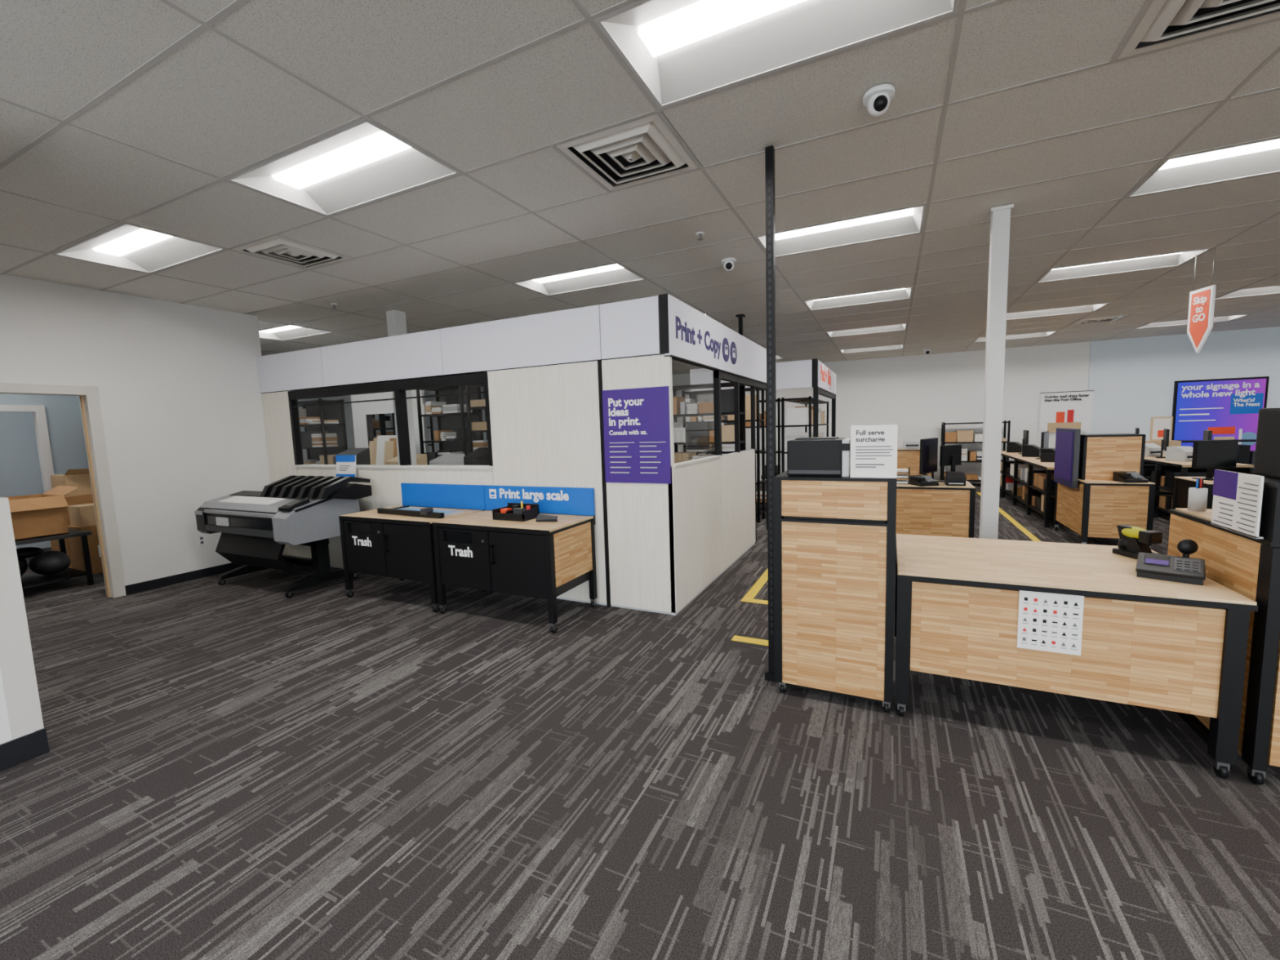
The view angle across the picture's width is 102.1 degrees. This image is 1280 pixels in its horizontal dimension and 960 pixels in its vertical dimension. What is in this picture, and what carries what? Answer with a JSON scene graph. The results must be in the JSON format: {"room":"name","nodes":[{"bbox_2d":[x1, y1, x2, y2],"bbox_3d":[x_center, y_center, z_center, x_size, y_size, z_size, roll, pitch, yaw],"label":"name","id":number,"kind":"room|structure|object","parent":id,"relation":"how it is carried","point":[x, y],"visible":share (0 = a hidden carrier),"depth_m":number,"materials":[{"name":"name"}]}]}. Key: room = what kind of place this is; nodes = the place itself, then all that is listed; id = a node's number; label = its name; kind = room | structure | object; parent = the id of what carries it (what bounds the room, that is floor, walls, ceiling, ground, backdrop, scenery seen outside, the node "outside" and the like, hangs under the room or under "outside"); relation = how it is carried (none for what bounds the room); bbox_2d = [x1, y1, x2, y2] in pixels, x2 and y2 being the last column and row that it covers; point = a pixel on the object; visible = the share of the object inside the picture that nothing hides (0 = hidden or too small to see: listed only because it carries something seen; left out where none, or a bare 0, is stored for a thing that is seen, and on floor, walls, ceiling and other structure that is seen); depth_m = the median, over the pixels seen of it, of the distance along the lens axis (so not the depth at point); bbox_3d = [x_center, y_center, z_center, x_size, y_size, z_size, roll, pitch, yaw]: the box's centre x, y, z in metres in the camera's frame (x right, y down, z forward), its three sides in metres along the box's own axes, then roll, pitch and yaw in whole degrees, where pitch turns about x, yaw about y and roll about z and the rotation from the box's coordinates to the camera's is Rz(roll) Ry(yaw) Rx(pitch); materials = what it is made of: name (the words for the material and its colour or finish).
{"room":"print shop","nodes":[
{"label":"print shop","id":0,"kind":"room"},
{"bbox_2d":[0,671,35,744],"bbox_3d":[-4.531,0.164,-0.071,0.150,3.170,5.900,1,6,26],"label":"wall","id":1,"kind":"structure","parent":0,"point":[5,734],"depth_m":2.58,"materials":[{"name":"paint"}]},
{"bbox_2d":[0,497,44,739],"bbox_3d":[-3.230,0.698,2.629,0.158,1.215,0.110,1,6,26],"label":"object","id":2,"kind":"structure","parent":1,"relation":"attached to","point":[17,670],"depth_m":2.61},
{"bbox_2d":[0,728,49,771],"bbox_3d":[-4.472,1.674,0.096,0.170,0.130,5.935,1,6,26],"label":"baseboard","id":3,"kind":"structure","parent":1,"relation":"attached to","point":[13,753],"depth_m":2.64,"materials":[{"name":"rubber"}]},
{"bbox_2d":[0,393,88,475],"bbox_3d":[-10.094,-0.102,4.279,0.100,3.170,8.900,1,6,26],"label":"wall","id":4,"kind":"structure","parent":0,"point":[63,412],"depth_m":7.56,"materials":[{"name":"blue paint"}]},
{"bbox_2d":[0,404,54,492],"bbox_3d":[-8.447,0.073,6.964,0.770,2.180,0.940,1,6,26],"label":"door frame","id":5,"kind":"structure","parent":4,"relation":"in","point":[38,412],"depth_m":7.38,"materials":[{"name":"metal"}]},
{"bbox_2d":[0,274,271,585],"bbox_3d":[-6.850,-0.050,2.764,0.140,3.170,9.000,1,6,26],"label":"wall","id":6,"kind":"structure","parent":0,"point":[180,397],"depth_m":5.70,"materials":[{"name":"paint"}]},
{"bbox_2d":[0,382,125,597],"bbox_3d":[-5.848,0.201,4.844,0.180,2.190,1.290,1,6,26],"label":"door frame","id":7,"kind":"structure","parent":6,"relation":"in","point":[89,397],"depth_m":5.31,"materials":[{"name":"wood"}]},
{"bbox_2d":[124,562,244,595],"bbox_3d":[-6.749,1.481,2.854,0.012,0.100,8.930,1,6,26],"label":"baseboard","id":8,"kind":"structure","parent":6,"relation":"attached to","point":[180,578],"depth_m":5.91,"materials":[{"name":"rubber"}]},
{"bbox_2d":[0,386,486,548],"bbox_3d":[-8.735,-0.684,9.615,0.120,3.170,19.750,1,6,26],"label":"wall","id":9,"kind":"structure","parent":0,"point":[20,474],"depth_m":7.97,"materials":[{"name":"paint"}]},
{"bbox_2d":[351,389,428,453],"bbox_3d":[-4.552,-0.412,9.464,1.850,2.400,0.100,1,6,26],"label":"wall partition","id":10,"kind":"structure","parent":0,"point":[362,412],"depth_m":9.48,"materials":[{"name":"paint"}]},
{"bbox_2d":[386,310,417,465],"bbox_3d":[-3.070,-0.573,6.769,0.160,3.169,0.160,1,6,26],"label":"support column","id":11,"kind":"structure","parent":0,"point":[396,319],"depth_m":6.68,"materials":[{"name":"paint"}]},
{"bbox_2d":[256,293,675,614],"bbox_3d":[-2.280,-0.213,5.522,5.680,2.655,0.078,1,6,26],"label":"wall","id":12,"kind":"structure","parent":0,"point":[548,373],"depth_m":4.75,"materials":[{"name":"laminate"}]},
{"bbox_2d":[287,372,493,468],"bbox_3d":[-2.890,-0.606,5.772,3.190,0.935,0.100,1,6,26],"label":"window","id":13,"kind":"structure","parent":12,"relation":"in","point":[399,388],"depth_m":5.62,"materials":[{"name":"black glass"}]},
{"bbox_2d":[336,454,355,476],"bbox_3d":[-3.419,-0.164,6.016,0.340,0.250,0.036,1,6,26],"label":"card","id":14,"kind":"object","parent":13,"relation":"attached to","point":[346,464],"visible":0.98,"depth_m":6.01,"materials":[{"name":"paper"}]},
{"bbox_2d":[400,483,595,524],"bbox_3d":[-1.504,0.217,5.131,2.430,0.330,0.033,1,6,26],"label":"sign","id":15,"kind":"object","parent":12,"relation":"attached to","point":[550,500],"visible":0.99,"depth_m":5.07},
{"bbox_2d":[602,386,671,484],"bbox_3d":[-0.035,-0.371,4.380,0.620,0.800,0.012,1,6,26],"label":"poster","id":16,"kind":"object","parent":12,"relation":"attached to","point":[637,427],"visible":1,"depth_m":4.37,"materials":[{"name":"paper"}]},
{"bbox_2d":[609,441,666,473],"bbox_3d":[-0.022,-0.188,4.390,0.530,0.263,0.002,1,6,26],"label":"print","id":17,"kind":"object","parent":16,"relation":"attached to","point":[625,457],"depth_m":4.39,"materials":[{"name":"paper"}]},
{"bbox_2d":[0,480,1279,959],"bbox_3d":[1.270,1.118,4.962,22.000,0.100,19.750,1,6,26],"label":"floor","id":18,"kind":"structure","parent":0,"point":[240,768],"depth_m":2.23,"materials":[{"name":"carpet"}]},
{"bbox_2d":[14,528,93,587],"bbox_3d":[-6.787,0.936,5.698,0.750,0.615,0.900,1,6,26],"label":"table","id":19,"kind":"object","parent":18,"relation":"on","point":[31,579],"visible":0.65,"depth_m":5.83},
{"bbox_2d":[4,485,79,540],"bbox_3d":[-6.773,0.370,5.648,0.700,0.510,0.840,1,6,26],"label":"open cardboard box","id":20,"kind":"object","parent":19,"relation":"on","point":[44,514],"visible":0.91,"depth_m":5.63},
{"bbox_2d":[16,546,71,577],"bbox_3d":[-6.756,0.912,5.676,0.471,0.360,0.682,3,7,37],"label":"bags","id":21,"kind":"object","parent":19,"relation":"on","point":[41,562],"visible":0.74,"depth_m":5.70,"materials":[{"name":"black plastic"}]},
{"bbox_2d":[50,468,93,568],"bbox_3d":[-7.418,0.489,6.903,0.650,1.300,0.500,1,6,26],"label":"cardboard box","id":22,"kind":"object","parent":18,"relation":"on","point":[82,495],"visible":0.32,"depth_m":6.71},
{"bbox_2d":[67,502,102,573],"bbox_3d":[-6.930,0.732,6.594,0.405,0.850,0.380,1,6,26],"label":"cardboard box","id":23,"kind":"object","parent":18,"relation":"on","point":[82,517],"visible":0.34,"depth_m":6.43,"materials":[{"name":"cardboard"}]},
{"bbox_2d":[194,475,372,598],"bbox_3d":[-3.938,0.558,5.740,1.790,1.179,0.870,1,6,26],"label":"large format plotter","id":24,"kind":"object","parent":18,"relation":"on","point":[255,528],"visible":0.98,"depth_m":5.43,"materials":[{"name":"black plastic"}]},
{"bbox_2d":[297,398,347,464],"bbox_3d":[-6.190,-0.357,9.925,1.200,2.300,0.450,1,6,26],"label":"storage shelf","id":25,"kind":"object","parent":18,"relation":"on","point":[324,437],"visible":0.26,"depth_m":9.79,"materials":[{"name":"black metal"}]},
{"bbox_2d":[368,435,397,464],"bbox_3d":[-4.494,0.023,9.139,1.090,1.626,0.238,1,6,26],"label":"boards","id":26,"kind":"object","parent":18,"relation":"on","point":[383,448],"visible":0.27,"depth_m":9.19,"materials":[{"name":"cardboard"}]},
{"bbox_2d":[372,413,434,452],"bbox_3d":[-5.786,-0.566,12.360,2.000,2.200,0.400,1,6,26],"label":"storage shelf","id":27,"kind":"object","parent":18,"relation":"on","point":[388,419],"visible":0.04,"depth_m":12.15,"materials":[{"name":"black metal"}]},
{"bbox_2d":[338,505,486,612],"bbox_3d":[-2.253,0.739,5.159,1.235,0.831,0.697,1,6,26],"label":"table","id":28,"kind":"object","parent":18,"relation":"on","point":[402,547],"visible":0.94,"depth_m":4.84,"materials":[{"name":"brown wood"}]},
{"bbox_2d":[377,506,463,518],"bbox_3d":[-2.140,0.284,5.049,0.920,0.085,0.350,1,7,29],"label":"paper trimmer","id":29,"kind":"object","parent":28,"relation":"on","point":[403,510],"visible":1,"depth_m":4.94,"materials":[{"name":"grey plastic"}]},
{"bbox_2d":[416,385,484,465],"bbox_3d":[-3.181,-0.388,8.795,1.000,2.400,0.450,1,6,26],"label":"storage shelf","id":30,"kind":"object","parent":18,"relation":"on","point":[451,434],"visible":0.46,"depth_m":8.73,"materials":[{"name":"metal"}]},
{"bbox_2d":[465,383,488,453],"bbox_3d":[-2.146,-0.369,8.294,1.100,2.400,0.450,1,6,26],"label":"storage shelf","id":31,"kind":"object","parent":18,"relation":"on","point":[475,427],"visible":0.02,"depth_m":8.24,"materials":[{"name":"metal"}]},
{"bbox_2d":[432,510,597,633],"bbox_3d":[-1.105,0.759,4.603,1.245,0.831,0.697,1,6,26],"label":"table","id":32,"kind":"object","parent":18,"relation":"on","point":[544,560],"visible":1,"depth_m":4.30,"materials":[{"name":"brown wood"}]},
{"bbox_2d":[492,501,538,521],"bbox_3d":[-1.100,0.266,4.579,0.340,0.150,0.220,1,6,26],"label":"desk organizer","id":33,"kind":"object","parent":32,"relation":"on","point":[521,512],"visible":0.96,"depth_m":4.53,"materials":[{"name":"black plastic"}]},
{"bbox_2d":[672,382,746,463],"bbox_3d":[0.951,-0.293,7.580,1.100,2.200,0.450,1,6,26],"label":"storage shelf","id":34,"kind":"object","parent":18,"relation":"on","point":[695,433],"visible":0.32,"depth_m":7.40,"materials":[{"name":"metal"}]},
{"bbox_2d":[681,387,764,523],"bbox_3d":[1.415,-0.427,8.764,1.300,2.200,0.400,1,6,26],"label":"storage shelf","id":35,"kind":"object","parent":18,"relation":"on","point":[698,448],"visible":0.27,"depth_m":8.58,"materials":[{"name":"metal"}]},
{"bbox_2d":[735,314,745,451],"bbox_3d":[1.494,-0.796,7.593,0.110,3.164,0.110,1,6,26],"label":"pole","id":36,"kind":"object","parent":18,"relation":"on","point":[740,317],"visible":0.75,"depth_m":7.53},
{"bbox_2d":[705,398,782,504],"bbox_3d":[1.984,-0.477,9.824,1.400,2.050,0.400,1,6,26],"label":"shelf","id":37,"kind":"object","parent":18,"relation":"on","point":[748,424],"visible":0.12,"depth_m":9.53,"materials":[{"name":"metal"}]},
{"bbox_2d":[731,568,768,645],"bbox_3d":[1.273,1.042,5.199,0.378,0.003,3.009,0,6,18],"label":"tape","id":38,"kind":"object","parent":18,"relation":"on","point":[749,596],"visible":0.57,"depth_m":4.74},
{"bbox_2d":[689,358,835,454],"bbox_3d":[2.681,-0.893,10.694,2.283,2.660,3.150,1,6,26],"label":"canopy","id":39,"kind":"object","parent":18,"relation":"on","point":[813,373],"visible":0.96,"depth_m":8.94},
{"bbox_2d":[764,145,777,682],"bbox_3d":[0.790,-0.319,3.108,0.085,3.160,0.085,1,6,26],"label":"pole","id":40,"kind":"object","parent":18,"relation":"on","point":[770,150],"visible":0.97,"depth_m":3.06,"materials":[{"name":"metal"}]},
{"bbox_2d":[781,395,828,472],"bbox_3d":[3.363,-0.576,10.372,0.500,2.050,2.800,1,6,26],"label":"shelf","id":41,"kind":"object","parent":18,"relation":"on","point":[798,416],"visible":0.22,"depth_m":9.16,"materials":[{"name":"metal"}]},
{"bbox_2d":[773,471,897,712],"bbox_3d":[1.166,0.608,3.088,0.632,1.296,0.492,1,6,26],"label":"cabinet","id":42,"kind":"object","parent":18,"relation":"on","point":[834,536],"visible":0.93,"depth_m":2.86,"materials":[{"name":"brown wood"}]},
{"bbox_2d":[786,436,850,476],"bbox_3d":[1.070,-0.145,3.055,0.340,0.213,0.373,1,6,26],"label":"receipt printer","id":43,"kind":"object","parent":42,"relation":"on","point":[815,455],"visible":0.93,"depth_m":2.91,"materials":[{"name":"black plastic"}]},
{"bbox_2d":[849,424,897,478],"bbox_3d":[1.244,-0.153,2.754,0.225,0.278,0.080,1,6,26],"label":"sign","id":44,"kind":"object","parent":42,"relation":"on","point":[873,448],"visible":1,"depth_m":2.73,"materials":[{"name":"paper"}]},
{"bbox_2d":[855,445,893,467],"bbox_3d":[1.238,-0.122,2.737,0.180,0.114,0.002,1,6,26],"label":"print","id":45,"kind":"object","parent":44,"relation":"attached to","point":[866,456],"depth_m":2.74,"materials":[{"name":"paper"}]},
{"bbox_2d":[897,448,933,479],"bbox_3d":[6.100,-0.308,12.595,1.800,0.899,0.714,1,6,26],"label":"countertop","id":46,"kind":"structure","parent":18,"relation":"on","point":[906,458],"depth_m":12.10,"materials":[{"name":"brown wood"}]},
{"bbox_2d":[895,480,975,537],"bbox_3d":[3.420,0.444,6.383,1.110,0.819,0.714,1,6,26],"label":"countertop","id":47,"kind":"structure","parent":18,"relation":"on","point":[931,510],"depth_m":5.99,"materials":[{"name":"brown wood"}]},
{"bbox_2d":[909,475,938,486],"bbox_3d":[3.359,0.006,6.115,0.220,0.110,0.220,-2,6,-3],"label":"desk phone","id":48,"kind":"object","parent":47,"relation":"on","point":[916,480],"visible":1,"depth_m":6.06,"materials":[{"name":"black plastic"}]},
{"bbox_2d":[919,437,939,482],"bbox_3d":[3.517,-0.236,6.317,0.450,0.540,0.180,-7,8,-40],"label":"computer monitor","id":49,"kind":"object","parent":47,"relation":"on","point":[928,446],"visible":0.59,"depth_m":6.25,"materials":[{"name":"black plastic"}]},
{"bbox_2d":[937,444,961,482],"bbox_3d":[3.814,-0.202,6.343,0.300,0.450,0.180,-3,6,-16],"label":"computer monitor","id":50,"kind":"object","parent":47,"relation":"on","point":[950,455],"visible":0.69,"depth_m":6.31,"materials":[{"name":"black plastic"}]},
{"bbox_2d":[944,471,966,485],"bbox_3d":[3.668,-0.014,6.019,0.200,0.150,0.220,1,6,26],"label":"printer","id":51,"kind":"object","parent":47,"relation":"on","point":[951,478],"visible":1,"depth_m":5.97,"materials":[{"name":"black plastic"}]},
{"bbox_2d":[940,420,1010,481],"bbox_3d":[7.840,-0.620,12.160,1.300,1.500,0.500,1,6,26],"label":"storage shelf","id":52,"kind":"object","parent":18,"relation":"on","point":[962,436],"visible":0.44,"depth_m":12.04,"materials":[{"name":"metal"}]},
{"bbox_2d":[1000,450,1106,527],"bbox_3d":[7.018,0.029,9.169,0.654,0.862,4.350,1,6,26],"label":"countertop","id":53,"kind":"structure","parent":18,"relation":"on","point":[1029,481],"depth_m":8.35,"materials":[{"name":"brown wood"}]},
{"bbox_2d":[893,533,1257,778],"bbox_3d":[2.188,0.840,2.928,1.335,0.802,1.035,1,6,26],"label":"desk","id":54,"kind":"object","parent":18,"relation":"on","point":[1180,648],"visible":0.95,"depth_m":2.47,"materials":[{"name":"brown wood"}]},
{"bbox_2d":[1017,590,1084,655],"bbox_3d":[1.949,0.671,2.462,0.245,0.300,0.008,1,6,26],"label":"notice","id":55,"kind":"object","parent":54,"relation":"attached to","point":[1047,621],"visible":1,"depth_m":2.46,"materials":[{"name":"paper"}]},
{"bbox_2d":[1112,524,1162,559],"bbox_3d":[2.755,0.343,2.862,0.120,0.163,0.194,-2,6,-3],"label":"barcode scanner","id":56,"kind":"object","parent":54,"relation":"on","point":[1133,540],"visible":0.95,"depth_m":2.85,"materials":[{"name":"black plastic"}]},
{"bbox_2d":[1135,539,1205,585],"bbox_3d":[2.586,0.380,2.523,0.286,0.168,0.230,-7,8,-44],"label":"payment terminal","id":57,"kind":"object","parent":54,"relation":"on","point":[1184,569],"visible":1,"depth_m":2.48,"materials":[{"name":"black plastic"}]},
{"bbox_2d":[1053,433,1155,546],"bbox_3d":[5.770,0.099,6.486,0.620,1.339,1.214,1,6,26],"label":"countertop","id":58,"kind":"structure","parent":18,"relation":"on","point":[1093,508],"depth_m":6.09,"materials":[{"name":"brown wood"}]},
{"bbox_2d":[1053,427,1080,488],"bbox_3d":[5.461,-0.298,6.635,0.058,0.720,0.820,1,6,26],"label":"information panel","id":59,"kind":"object","parent":58,"relation":"attached to","point":[1067,440],"visible":1,"depth_m":6.49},
{"bbox_2d":[1112,471,1148,483],"bbox_3d":[5.677,-0.034,5.990,0.220,0.110,0.220,0,6,14],"label":"desk phone","id":60,"kind":"object","parent":58,"relation":"on","point":[1122,477],"visible":1,"depth_m":5.95,"materials":[{"name":"black plastic"}]},
{"bbox_2d":[1145,416,1181,453],"bbox_3d":[9.784,-0.437,9.755,0.500,1.500,0.250,1,6,26],"label":"sign","id":61,"kind":"object","parent":18,"relation":"on","point":[1157,424],"visible":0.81,"depth_m":9.67,"materials":[{"name":"paper"}]},
{"bbox_2d":[1106,453,1253,517],"bbox_3d":[8.437,0.066,8.372,0.704,0.862,3.150,1,6,26],"label":"countertop","id":62,"kind":"structure","parent":18,"relation":"on","point":[1161,472],"depth_m":7.71,"materials":[{"name":"brown wood"}]},
{"bbox_2d":[1164,446,1192,462],"bbox_3d":[8.055,-0.386,7.641,0.280,0.210,0.308,-3,6,-8],"label":"printer","id":63,"kind":"object","parent":62,"relation":"on","point":[1184,454],"visible":0.67,"depth_m":7.62,"materials":[{"name":"grey plastic"}]},
{"bbox_2d":[1171,476,1213,509],"bbox_3d":[6.378,0.432,5.391,1.000,0.859,0.714,1,6,26],"label":"countertop","id":64,"kind":"structure","parent":18,"relation":"on","point":[1181,485],"depth_m":5.69,"materials":[{"name":"brown wood"}]},
{"bbox_2d":[1191,439,1238,480],"bbox_3d":[6.111,-0.215,5.512,0.420,0.420,0.180,-1,6,3],"label":"computer monitor","id":65,"kind":"object","parent":64,"relation":"on","point":[1209,455],"visible":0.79,"depth_m":5.48,"materials":[{"name":"black plastic"}]},
{"bbox_2d":[1171,439,1256,465],"bbox_3d":[11.842,-0.230,9.310,3.400,1.050,0.400,1,6,26],"label":"storage shelf","id":66,"kind":"object","parent":18,"relation":"on","point":[1246,456],"visible":0.06,"depth_m":9.48,"materials":[{"name":"black metal"}]},
{"bbox_2d":[1167,474,1279,785],"bbox_3d":[3.060,0.619,2.397,0.640,1.294,0.900,1,6,26],"label":"cabinet","id":67,"kind":"object","parent":18,"relation":"on","point":[1249,566],"visible":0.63,"depth_m":2.19,"materials":[{"name":"brown wood"}]},
{"bbox_2d":[1186,478,1208,511],"bbox_3d":[2.981,0.079,2.764,0.070,0.170,0.070,1,6,26],"label":"pen cup","id":68,"kind":"object","parent":67,"relation":"on","point":[1197,495],"visible":1,"depth_m":2.75,"materials":[{"name":"grey plastic"}]},
{"bbox_2d":[1211,469,1264,538],"bbox_3d":[2.654,0.098,2.299,0.025,0.262,0.340,1,6,26],"label":"sign holder","id":69,"kind":"object","parent":67,"relation":"attached to","point":[1237,504],"visible":1,"depth_m":2.28,"materials":[{"name":"paper"}]},
{"bbox_2d":[1253,407,1279,478],"bbox_3d":[2.872,-0.156,2.163,0.280,0.303,0.320,1,6,26],"label":"printer","id":70,"kind":"object","parent":67,"relation":"on","point":[1267,455],"visible":1,"depth_m":2.29,"materials":[{"name":"black plastic"}]},
{"bbox_3d":[-2.903,0.475,7.335,4.800,0.960,0.500,1,6,26],"label":"work table","id":71,"kind":"object","parent":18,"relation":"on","visible":0},
{"bbox_2d":[333,448,370,464],"bbox_3d":[-4.473,-0.254,7.968,0.450,0.460,0.380,1,6,26],"label":"printer","id":72,"kind":"object","parent":71,"relation":"on","point":[362,455],"visible":0.21,"depth_m":7.96,"materials":[{"name":"plastic"}]},
{"bbox_2d":[429,453,464,465],"bbox_3d":[-2.671,-0.172,7.102,0.360,0.360,0.380,1,6,26],"label":"printer","id":73,"kind":"object","parent":71,"relation":"on","point":[446,459],"visible":0.31,"depth_m":7.06,"materials":[{"name":"grey plastic"}]},
{"bbox_2d":[463,447,488,465],"bbox_3d":[-2.132,-0.202,6.837,0.300,0.440,0.380,1,6,26],"label":"printer","id":74,"kind":"object","parent":71,"relation":"on","point":[479,456],"visible":0.29,"depth_m":6.76,"materials":[{"name":"black plastic"}]},
{"bbox_2d":[0,0,1279,374],"bbox_3d":[1.165,-2.256,4.621,22.000,0.354,19.750,1,6,26],"label":"ceiling","id":75,"kind":"structure","parent":0,"point":[113,113],"depth_m":3.08,"materials":[{"name":"tile"}]},
{"bbox_2d":[52,222,226,273],"bbox_3d":[-4.117,-1.941,4.245,1.266,0.128,0.636,1,6,26],"label":"ceiling light troffer","id":76,"kind":"object","parent":75,"relation":"in","point":[126,246],"depth_m":4.35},
{"bbox_2d":[232,235,351,269],"bbox_3d":[-2.958,-1.954,4.418,0.617,0.078,0.632,1,6,26],"label":"ceiling vent","id":77,"kind":"object","parent":75,"relation":"in","point":[277,248],"visible":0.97,"depth_m":4.38,"materials":[{"name":"metal"}]},
{"bbox_2d":[258,324,333,340],"bbox_3d":[-5.291,-2.256,7.731,1.266,0.128,0.636,1,6,26],"label":"ceiling light troffer","id":78,"kind":"object","parent":75,"relation":"in","point":[286,332],"depth_m":7.94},
{"bbox_2d":[225,118,461,216],"bbox_3d":[-1.795,-1.900,3.122,1.266,0.128,0.636,1,6,26],"label":"ceiling light troffer","id":79,"kind":"object","parent":75,"relation":"in","point":[362,162],"depth_m":3.18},
{"bbox_2d":[512,262,644,295],"bbox_3d":[-0.647,-2.174,5.483,1.266,0.128,0.636,1,6,26],"label":"ceiling light troffer","id":80,"kind":"object","parent":75,"relation":"in","point":[613,273],"depth_m":5.62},
{"bbox_2d":[555,113,698,191],"bbox_3d":[-0.055,-1.903,3.014,0.617,0.078,0.632,1,6,26],"label":"ceiling vent","id":81,"kind":"object","parent":75,"relation":"in","point":[645,146],"visible":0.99,"depth_m":2.96,"materials":[{"name":"metal"}]},
{"bbox_2d":[593,0,959,109],"bbox_3d":[0.527,-1.859,1.998,1.266,0.128,0.636,1,6,26],"label":"ceiling light troffer","id":82,"kind":"object","parent":75,"relation":"in","point":[678,51],"depth_m":2.15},
{"bbox_2d":[755,204,926,257],"bbox_3d":[1.675,-2.133,4.360,1.266,0.128,0.636,1,6,26],"label":"ceiling light troffer","id":83,"kind":"object","parent":75,"relation":"in","point":[910,220],"depth_m":4.45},
{"bbox_2d":[803,286,913,310],"bbox_3d":[2.823,-2.408,6.721,1.266,0.128,0.636,1,6,26],"label":"ceiling light troffer","id":84,"kind":"object","parent":75,"relation":"in","point":[902,293],"depth_m":6.88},
{"bbox_2d":[826,324,906,337],"bbox_3d":[3.970,-2.682,9.083,1.266,0.128,0.636,1,6,26],"label":"ceiling light troffer","id":85,"kind":"object","parent":75,"relation":"in","point":[901,326],"depth_m":9.26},
{"bbox_2d":[862,84,894,116],"bbox_3d":[1.150,-1.812,2.495,0.140,0.100,0.140,1,6,26],"label":"security camera","id":86,"kind":"object","parent":75,"relation":"attached to","point":[877,99],"visible":1,"depth_m":2.46,"materials":[{"name":"white plastic"}]},
{"bbox_2d":[973,331,1055,342],"bbox_3d":[7.440,-2.916,10.321,1.266,0.128,0.636,1,6,26],"label":"ceiling light troffer","id":87,"kind":"object","parent":75,"relation":"in","point":[1042,334],"depth_m":10.43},
{"bbox_2d":[1006,302,1109,319],"bbox_3d":[6.292,-2.641,7.959,1.266,0.128,0.636,1,6,26],"label":"ceiling light troffer","id":88,"kind":"object","parent":75,"relation":"in","point":[1091,308],"depth_m":8.10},
{"bbox_2d":[1071,314,1129,324],"bbox_3d":[7.738,-2.724,8.723,0.617,0.078,0.632,1,6,26],"label":"ceiling vent","id":89,"kind":"object","parent":75,"relation":"in","point":[1100,319],"visible":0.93,"depth_m":8.70,"materials":[{"name":"metal"}]},
{"bbox_2d":[1035,248,1211,283],"bbox_3d":[5.145,-2.367,5.598,1.266,0.128,0.636,1,6,26],"label":"ceiling light troffer","id":90,"kind":"object","parent":75,"relation":"in","point":[1177,259],"depth_m":5.72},
{"bbox_2d":[1134,314,1248,328],"bbox_3d":[9.762,-2.875,9.197,1.266,0.128,0.636,1,6,26],"label":"ceiling light troffer","id":91,"kind":"object","parent":75,"relation":"in","point":[1228,317],"depth_m":9.42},
{"bbox_2d":[1116,0,1279,59],"bbox_3d":[2.267,-1.862,1.890,0.617,0.078,0.632,1,6,26],"label":"ceiling vent","id":92,"kind":"object","parent":75,"relation":"in","point":[1163,19],"visible":0.97,"depth_m":2.10,"materials":[{"name":"metal"}]},
{"bbox_2d":[1186,247,1216,353],"bbox_3d":[5.588,-1.766,5.150,0.028,0.990,0.280,0,6,13],"label":"sign","id":93,"kind":"object","parent":75,"relation":"hanging from","point":[1202,301],"visible":1,"depth_m":5.15,"materials":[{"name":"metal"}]},
{"bbox_2d":[1125,137,1279,198],"bbox_3d":[3.997,-2.092,3.236,1.266,0.128,0.636,1,6,26],"label":"ceiling light troffer","id":94,"kind":"object","parent":75,"relation":"in","point":[1260,157],"depth_m":3.47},
{"bbox_2d":[1214,285,1279,299],"bbox_3d":[8.615,-2.600,6.836,1.266,0.128,0.636,1,6,26],"label":"ceiling light troffer","id":95,"kind":"object","parent":75,"relation":"in","point":[1274,289],"depth_m":7.15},
{"bbox_2d":[667,356,767,615],"bbox_3d":[1.096,-0.367,6.026,0.072,2.650,3.910,1,6,26],"label":"wall","id":96,"kind":"structure","parent":0,"point":[714,513],"depth_m":5.37,"materials":[{"name":"paint"}]},
{"bbox_2d":[664,293,766,383],"bbox_3d":[1.071,-1.443,5.913,0.070,0.485,3.930,1,6,26],"label":"fascia sign","id":97,"kind":"object","parent":96,"relation":"attached to","point":[695,339],"visible":0.95,"depth_m":5.07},
{"bbox_2d":[671,341,1090,483],"bbox_3d":[5.538,-1.542,13.685,22.000,3.170,0.120,1,6,26],"label":"wall","id":98,"kind":"structure","parent":0,"point":[917,393],"depth_m":12.70,"materials":[{"name":"paint"}]},
{"bbox_2d":[1039,390,1094,432],"bbox_3d":[9.552,-1.528,11.613,0.970,0.910,0.030,1,6,26],"label":"poster","id":99,"kind":"object","parent":98,"relation":"attached to","point":[1068,409],"visible":1,"depth_m":11.60,"materials":[{"name":"paper"}]},
{"bbox_2d":[979,204,1013,539],"bbox_3d":[2.785,-0.481,4.085,0.140,3.163,0.140,1,6,26],"label":"support column","id":100,"kind":"structure","parent":0,"point":[1000,216],"depth_m":4.01,"materials":[{"name":"paint"}]},
{"bbox_2d":[1085,326,1279,485],"bbox_3d":[12.661,-1.407,10.155,6.100,3.170,0.029,1,6,26],"label":"wall","id":101,"kind":"structure","parent":0,"point":[1132,380],"depth_m":10.89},
{"bbox_2d":[1171,376,1269,450],"bbox_3d":[11.768,-1.283,10.541,1.360,1.540,0.073,1,6,26],"label":"wall display","id":102,"kind":"object","parent":101,"relation":"attached to","point":[1228,407],"visible":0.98,"depth_m":10.49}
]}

